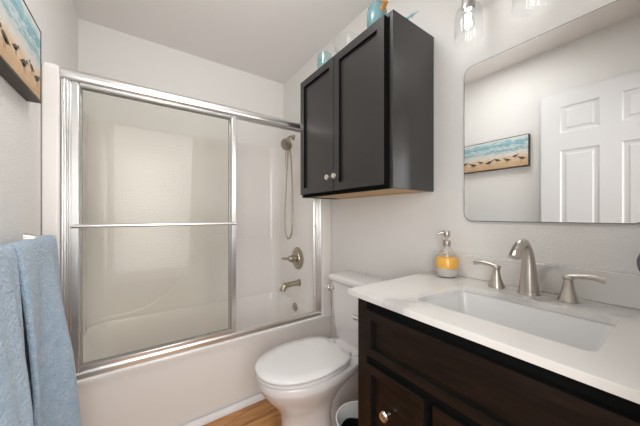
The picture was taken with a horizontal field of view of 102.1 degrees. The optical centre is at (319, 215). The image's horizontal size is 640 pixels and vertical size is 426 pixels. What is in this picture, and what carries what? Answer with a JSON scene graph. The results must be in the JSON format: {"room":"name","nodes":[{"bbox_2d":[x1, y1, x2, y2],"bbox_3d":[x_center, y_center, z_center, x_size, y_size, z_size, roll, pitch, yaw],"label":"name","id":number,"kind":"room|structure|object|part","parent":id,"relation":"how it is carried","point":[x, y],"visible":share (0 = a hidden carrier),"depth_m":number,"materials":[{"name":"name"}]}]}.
{"room":"bathroom","nodes":[
{"label":"bathroom","id":0,"kind":"room"},
{"bbox_2d":[0,0,77,244],"bbox_3d":[-1.009,-0.095,0.742,0.100,2.550,2.690,0,0,-35],"label":"wall","id":1,"kind":"structure","parent":0,"point":[57,20],"depth_m":1.00,"materials":[{"name":"white paint"}]},
{"bbox_2d":[0,0,40,103],"bbox_3d":[-0.914,-0.572,0.731,0.040,0.277,0.631,0,0,-35],"label":"picture","id":2,"kind":"object","parent":1,"relation":"attached to","point":[20,34],"visible":1,"depth_m":0.84,"materials":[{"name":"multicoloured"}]},
{"bbox_2d":[23,233,56,239],"bbox_3d":[-0.879,0.088,0.717,0.083,0.048,0.718,0,0,-35],"label":"towel bar","id":3,"kind":"object","parent":1,"relation":"attached to","point":[26,235],"visible":0.31,"depth_m":0.97,"materials":[{"name":"silver metal"}]},
{"bbox_2d":[4,235,81,425],"bbox_3d":[-0.874,0.515,0.842,0.160,0.889,0.398,0,0,-35],"label":"bath towel","id":4,"kind":"object","parent":3,"relation":"hanging from","point":[49,355],"visible":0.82,"depth_m":0.83,"materials":[{"name":"blue fabric"}]},
{"bbox_2d":[0,245,33,425],"bbox_3d":[-0.710,0.491,0.573,0.122,0.839,0.223,0,0,-35],"label":"hand towel","id":5,"kind":"object","parent":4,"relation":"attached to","point":[16,409],"visible":1,"depth_m":0.58,"materials":[{"name":"blue fabric"}]},
{"bbox_2d":[78,18,283,147],"bbox_3d":[-1.056,-0.095,2.285,1.581,2.550,0.100,0,0,-35],"label":"wall","id":6,"kind":"structure","parent":0,"point":[103,51],"depth_m":2.11,"materials":[{"name":"white paint"}]},
{"bbox_2d":[73,0,374,83],"bbox_3d":[-0.318,-1.410,1.221,1.781,0.080,2.690,0,0,-35],"label":"ceiling","id":7,"kind":"structure","parent":0,"point":[273,40],"depth_m":1.85,"materials":[{"name":"white paint"}]},
{"bbox_2d":[203,399,281,425],"bbox_3d":[-0.318,1.220,1.221,1.781,0.080,2.690,0,0,-35],"label":"floor","id":8,"kind":"structure","parent":0,"point":[261,413],"depth_m":1.51,"materials":[{"name":"brown wood"}]},
{"bbox_2d":[77,292,331,425],"bbox_3d":[-0.790,0.969,1.902,1.573,0.422,0.826,0,0,-35],"label":"bathtub","id":9,"kind":"object","parent":8,"relation":"on","point":[179,389],"visible":0.65,"depth_m":1.58,"materials":[{"name":"white ceramic"}]},
{"bbox_2d":[42,62,330,335],"bbox_3d":[-0.791,0.039,1.904,1.577,1.437,0.823,0,0,-35],"label":"shower surround","id":10,"kind":"object","parent":9,"relation":"on","point":[132,174],"visible":0.87,"depth_m":2.07,"materials":[{"name":"white plastic"}]},
{"bbox_2d":[60,67,320,380],"bbox_3d":[-0.586,0.041,1.579,1.426,1.432,0.084,0,0,-35],"label":"sliding shower door","id":11,"kind":"structure","parent":10,"relation":"attached to","point":[73,82],"depth_m":1.28,"materials":[{"name":"silver metal"}]},
{"bbox_3d":[-0.836,0.051,1.406,0.754,1.363,0.018,0,0,-35],"label":"sliding panel","id":12,"kind":"part","parent":11,"relation":"part of","materials":[{"name":"clear glass"}]},
{"bbox_3d":[-0.851,0.052,1.425,0.742,1.365,0.018,0,0,-35],"label":"sliding panel","id":13,"kind":"part","parent":11,"relation":"part of","materials":[{"name":"clear glass"}]},
{"bbox_2d":[281,134,294,238],"bbox_3d":[-0.281,-0.261,2.292,0.103,0.944,0.131,0,0,17],"label":"shower","id":14,"kind":"object","parent":10,"relation":"attached to","point":[286,144],"visible":1,"depth_m":2.29,"materials":[{"name":"silver metal"}]},
{"bbox_2d":[280,279,300,291],"bbox_3d":[-0.257,0.590,2.195,0.185,0.086,0.066,0,0,-35],"label":"tub spout","id":15,"kind":"object","parent":10,"relation":"attached to","point":[297,282],"visible":1,"depth_m":2.18,"materials":[{"name":"silver metal"}]},
{"bbox_2d":[281,247,303,268],"bbox_3d":[-0.242,0.372,2.235,0.114,0.196,0.196,0,0,-35],"label":"shower valve","id":16,"kind":"object","parent":10,"relation":"attached to","point":[296,257],"visible":1,"depth_m":2.22,"materials":[{"name":"silver metal"}]},
{"bbox_3d":[-0.263,0.372,2.257,0.141,0.068,0.071,0,0,40],"label":"valve handle","id":17,"kind":"part","parent":16,"relation":"part of","materials":[{"name":"silver metal"}]},
{"bbox_3d":[-0.206,0.372,2.260,0.027,0.196,0.196,0,0,-35],"label":"valve plate","id":18,"kind":"part","parent":16,"relation":"part of","materials":[{"name":"silver metal"}]},
{"bbox_2d":[182,393,265,425],"bbox_3d":[-0.547,1.166,1.551,1.581,0.028,0.028,0,0,-35],"label":"trim","id":19,"kind":"structure","parent":9,"relation":"attached to","point":[230,409],"depth_m":1.54,"materials":[{"name":"white wood"}]},
{"bbox_3d":[-0.224,0.805,2.279,0.014,0.072,0.072,0,0,-35],"label":"overflow plate","id":20,"kind":"part","parent":9,"relation":"part of","materials":[{"name":"silver metal"}]},
{"bbox_2d":[255,270,386,425],"bbox_3d":[0.015,0.779,1.444,0.759,0.802,0.388,0,0,-35],"label":"toilet","id":21,"kind":"object","parent":8,"relation":"on","point":[308,379],"visible":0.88,"depth_m":1.33,"materials":[{"name":"white ceramic"}]},
{"bbox_3d":[-0.098,0.777,1.366,0.480,0.016,0.376,0,0,-35],"label":"seat","id":22,"kind":"part","parent":21,"relation":"part of","materials":[{"name":"white plastic"}]},
{"bbox_3d":[-0.097,0.753,1.366,0.487,0.022,0.380,0,0,-35],"label":"lid","id":23,"kind":"part","parent":21,"relation":"part of","materials":[{"name":"white plastic"}]},
{"bbox_3d":[0.004,0.984,1.436,0.716,0.393,0.370,0,0,-35],"label":"bowl","id":24,"kind":"part","parent":21,"relation":"part of","materials":[{"name":"white ceramic"}]},
{"bbox_3d":[0.058,0.458,1.664,0.052,0.038,0.060,0,0,-35],"label":"flush lever","id":25,"kind":"part","parent":21,"relation":"part of","materials":[{"name":"silver metal"}]},
{"bbox_3d":[0.243,0.603,1.602,0.189,0.369,0.364,0,0,-35],"label":"tank","id":26,"kind":"part","parent":21,"relation":"part of","materials":[{"name":"white ceramic"}]},
{"bbox_3d":[0.240,0.398,1.600,0.209,0.040,0.388,0,0,-35],"label":"tank lid","id":27,"kind":"part","parent":21,"relation":"part of","materials":[{"name":"white ceramic"}]},
{"bbox_2d":[336,401,357,425],"bbox_3d":[0.186,1.054,1.185,0.229,0.251,0.229,0,0,-35],"label":"wastebasket","id":28,"kind":"object","parent":8,"relation":"on","point":[347,414],"visible":0.56,"depth_m":1.27,"materials":[{"name":"white plastic"}]},
{"bbox_2d":[358,298,639,425],"bbox_3d":[0.571,0.739,0.796,0.599,0.882,0.767,0,0,-35],"label":"vanity","id":29,"kind":"object","parent":8,"relation":"on","point":[412,372],"visible":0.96,"depth_m":0.66,"materials":[{"name":"brown wood"}]},
{"bbox_2d":[352,315,357,320],"bbox_3d":[0.205,0.405,1.047,0.170,0.040,0.061,0,0,-35],"label":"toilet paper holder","id":30,"kind":"object","parent":29,"relation":"attached to","point":[354,317],"visible":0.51,"depth_m":1.02,"materials":[{"name":"silver metal"}]},
{"bbox_3d":[0.208,0.635,0.821,0.032,0.033,0.033,0,0,-35],"label":"knob","id":31,"kind":"part","parent":29,"relation":"part of","materials":[{"name":"silver metal"}]},
{"bbox_3d":[0.230,0.784,0.822,0.018,0.542,0.232,0,0,-35],"label":"door","id":32,"kind":"part","parent":29,"relation":"part of","materials":[{"name":"brown wood"}]},
{"bbox_3d":[0.377,0.784,0.609,0.018,0.542,0.231,0,0,-35],"label":"door","id":33,"kind":"part","parent":29,"relation":"part of","materials":[{"name":"brown wood"}]},
{"bbox_2d":[348,271,639,403],"bbox_3d":[0.571,0.287,0.816,0.577,0.020,0.804,0,0,-35],"label":"countertop","id":34,"kind":"structure","parent":29,"relation":"on","point":[614,369],"depth_m":0.65,"materials":[{"name":"stone"}]},
{"bbox_2d":[435,231,458,277],"bbox_3d":[0.579,0.174,1.180,0.099,0.206,0.099,0,0,-35],"label":"soap dispenser","id":35,"kind":"object","parent":34,"relation":"on","point":[447,266],"visible":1,"depth_m":1.15,"materials":[{"name":"clear glass"}]},
{"bbox_2d":[425,291,614,350],"bbox_3d":[0.560,0.377,0.777,0.342,0.158,0.456,0,0,-35],"label":"sink","id":36,"kind":"object","parent":34,"relation":"in","point":[577,332],"visible":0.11,"depth_m":0.84,"materials":[{"name":"white ceramic"}]},
{"bbox_2d":[473,239,606,303],"bbox_3d":[0.705,0.178,0.894,0.181,0.197,0.375,0,0,-35],"label":"faucet","id":37,"kind":"object","parent":34,"relation":"on","point":[522,249],"visible":1,"depth_m":0.90,"materials":[{"name":"silver metal"}]},
{"bbox_3d":[0.666,0.195,1.035,0.029,0.025,0.099,0,0,-35],"label":"lever","id":38,"kind":"part","parent":37,"relation":"part of","materials":[{"name":"silver metal"}]},
{"bbox_3d":[0.686,0.242,1.006,0.055,0.070,0.055,0,0,-35],"label":"handle","id":39,"kind":"part","parent":37,"relation":"part of","materials":[{"name":"silver metal"}]},
{"bbox_3d":[0.700,0.178,0.891,0.169,0.197,0.065,0,0,-35],"label":"spout","id":40,"kind":"part","parent":37,"relation":"part of","materials":[{"name":"silver metal"}]},
{"bbox_3d":[0.803,0.242,0.837,0.055,0.070,0.055,0,0,-35],"label":"handle","id":41,"kind":"part","parent":37,"relation":"part of","materials":[{"name":"silver metal"}]},
{"bbox_3d":[0.823,0.195,0.808,0.029,0.025,0.099,0,0,-35],"label":"lever","id":42,"kind":"part","parent":37,"relation":"part of","materials":[{"name":"silver metal"}]},
{"bbox_2d":[284,0,639,337],"bbox_3d":[0.372,-0.095,1.700,0.100,2.550,2.690,0,0,-35],"label":"wall","id":43,"kind":"structure","parent":0,"point":[389,237],"depth_m":1.25,"materials":[{"name":"white paint"}]},
{"bbox_2d":[300,9,433,199],"bbox_3d":[0.205,-0.514,1.528,0.367,0.785,0.778,0,0,-35],"label":"upper cabinet","id":44,"kind":"object","parent":43,"relation":"attached to","point":[367,113],"visible":1,"depth_m":1.27,"materials":[{"name":"black paint"}]},
{"bbox_3d":[-0.020,-0.517,1.605,0.020,0.754,0.364,0,0,-35],"label":"cabinet door","id":45,"kind":"part","parent":44,"relation":"part of","materials":[{"name":"black paint"}]},
{"bbox_3d":[0.107,-0.505,1.460,0.019,0.767,0.742,0,0,-35],"label":"frame","id":46,"kind":"part","parent":44,"relation":"part of","materials":[{"name":"black wood"}]},
{"bbox_3d":[0.190,-0.517,1.303,0.020,0.754,0.362,0,0,-35],"label":"cabinet door","id":47,"kind":"part","parent":44,"relation":"part of","materials":[{"name":"black paint"}]},
{"bbox_2d":[367,0,388,27],"bbox_3d":[0.292,-0.980,1.273,0.100,0.145,0.131,0,0,-35],"label":"glass jar","id":48,"kind":"object","parent":44,"relation":"on","point":[377,8],"visible":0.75,"depth_m":1.24,"materials":[{"name":"teal glass"}]},
{"bbox_3d":[0.303,-1.001,1.233,0.034,0.048,0.051,0,0,-18],"label":"knob","id":49,"kind":"part","parent":48,"relation":"part of","materials":[{"name":"brown wood"}]},
{"bbox_2d":[454,0,511,38],"bbox_3d":[0.756,-0.873,0.920,0.156,0.274,0.526,0,0,-35],"label":"vanity light","id":50,"kind":"object","parent":43,"relation":"attached to","point":[468,7],"visible":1,"depth_m":1.07,"materials":[{"name":"glass"}]},
{"bbox_2d":[454,0,482,38],"bbox_3d":[0.618,-0.845,1.078,0.108,0.217,0.108,0,0,-35],"label":"shade","id":51,"kind":"object","parent":50,"relation":"attached to","point":[468,7],"depth_m":1.07,"materials":[{"name":"clear glass"}]},
{"bbox_2d":[432,251,639,309],"bbox_3d":[0.801,0.227,0.976,0.018,0.100,0.804,0,0,-35],"label":"backsplash","id":52,"kind":"structure","parent":43,"relation":"attached to","point":[620,289],"depth_m":0.90,"materials":[{"name":"stone"}]},
{"bbox_2d":[464,0,639,223],"bbox_3d":[0.813,-0.323,0.969,0.008,0.695,0.530,0,0,-35],"label":"mirror","id":53,"kind":"object","parent":43,"relation":"attached to","point":[552,118],"visible":1,"depth_m":0.91,"materials":[{"name":"grey mirror"}]},
{"bbox_3d":[0.420,-0.095,0.157,1.581,2.550,0.100,0,0,-35],"label":"wall","id":54,"kind":"structure","parent":0,"visible":0},
{"bbox_3d":[0.936,-0.023,0.630,0.027,0.028,0.087,0,0,-35],"label":"wall hook","id":55,"kind":"object","parent":54,"relation":"attached to","visible":0},
{"bbox_2d":[637,254,639,270],"bbox_3d":[0.908,0.079,0.671,0.110,0.213,0.110,0,0,-35],"label":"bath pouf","id":56,"kind":"object","parent":55,"relation":"hanging from","point":[638,257],"visible":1,"depth_m":0.70,"materials":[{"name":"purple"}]}
]}

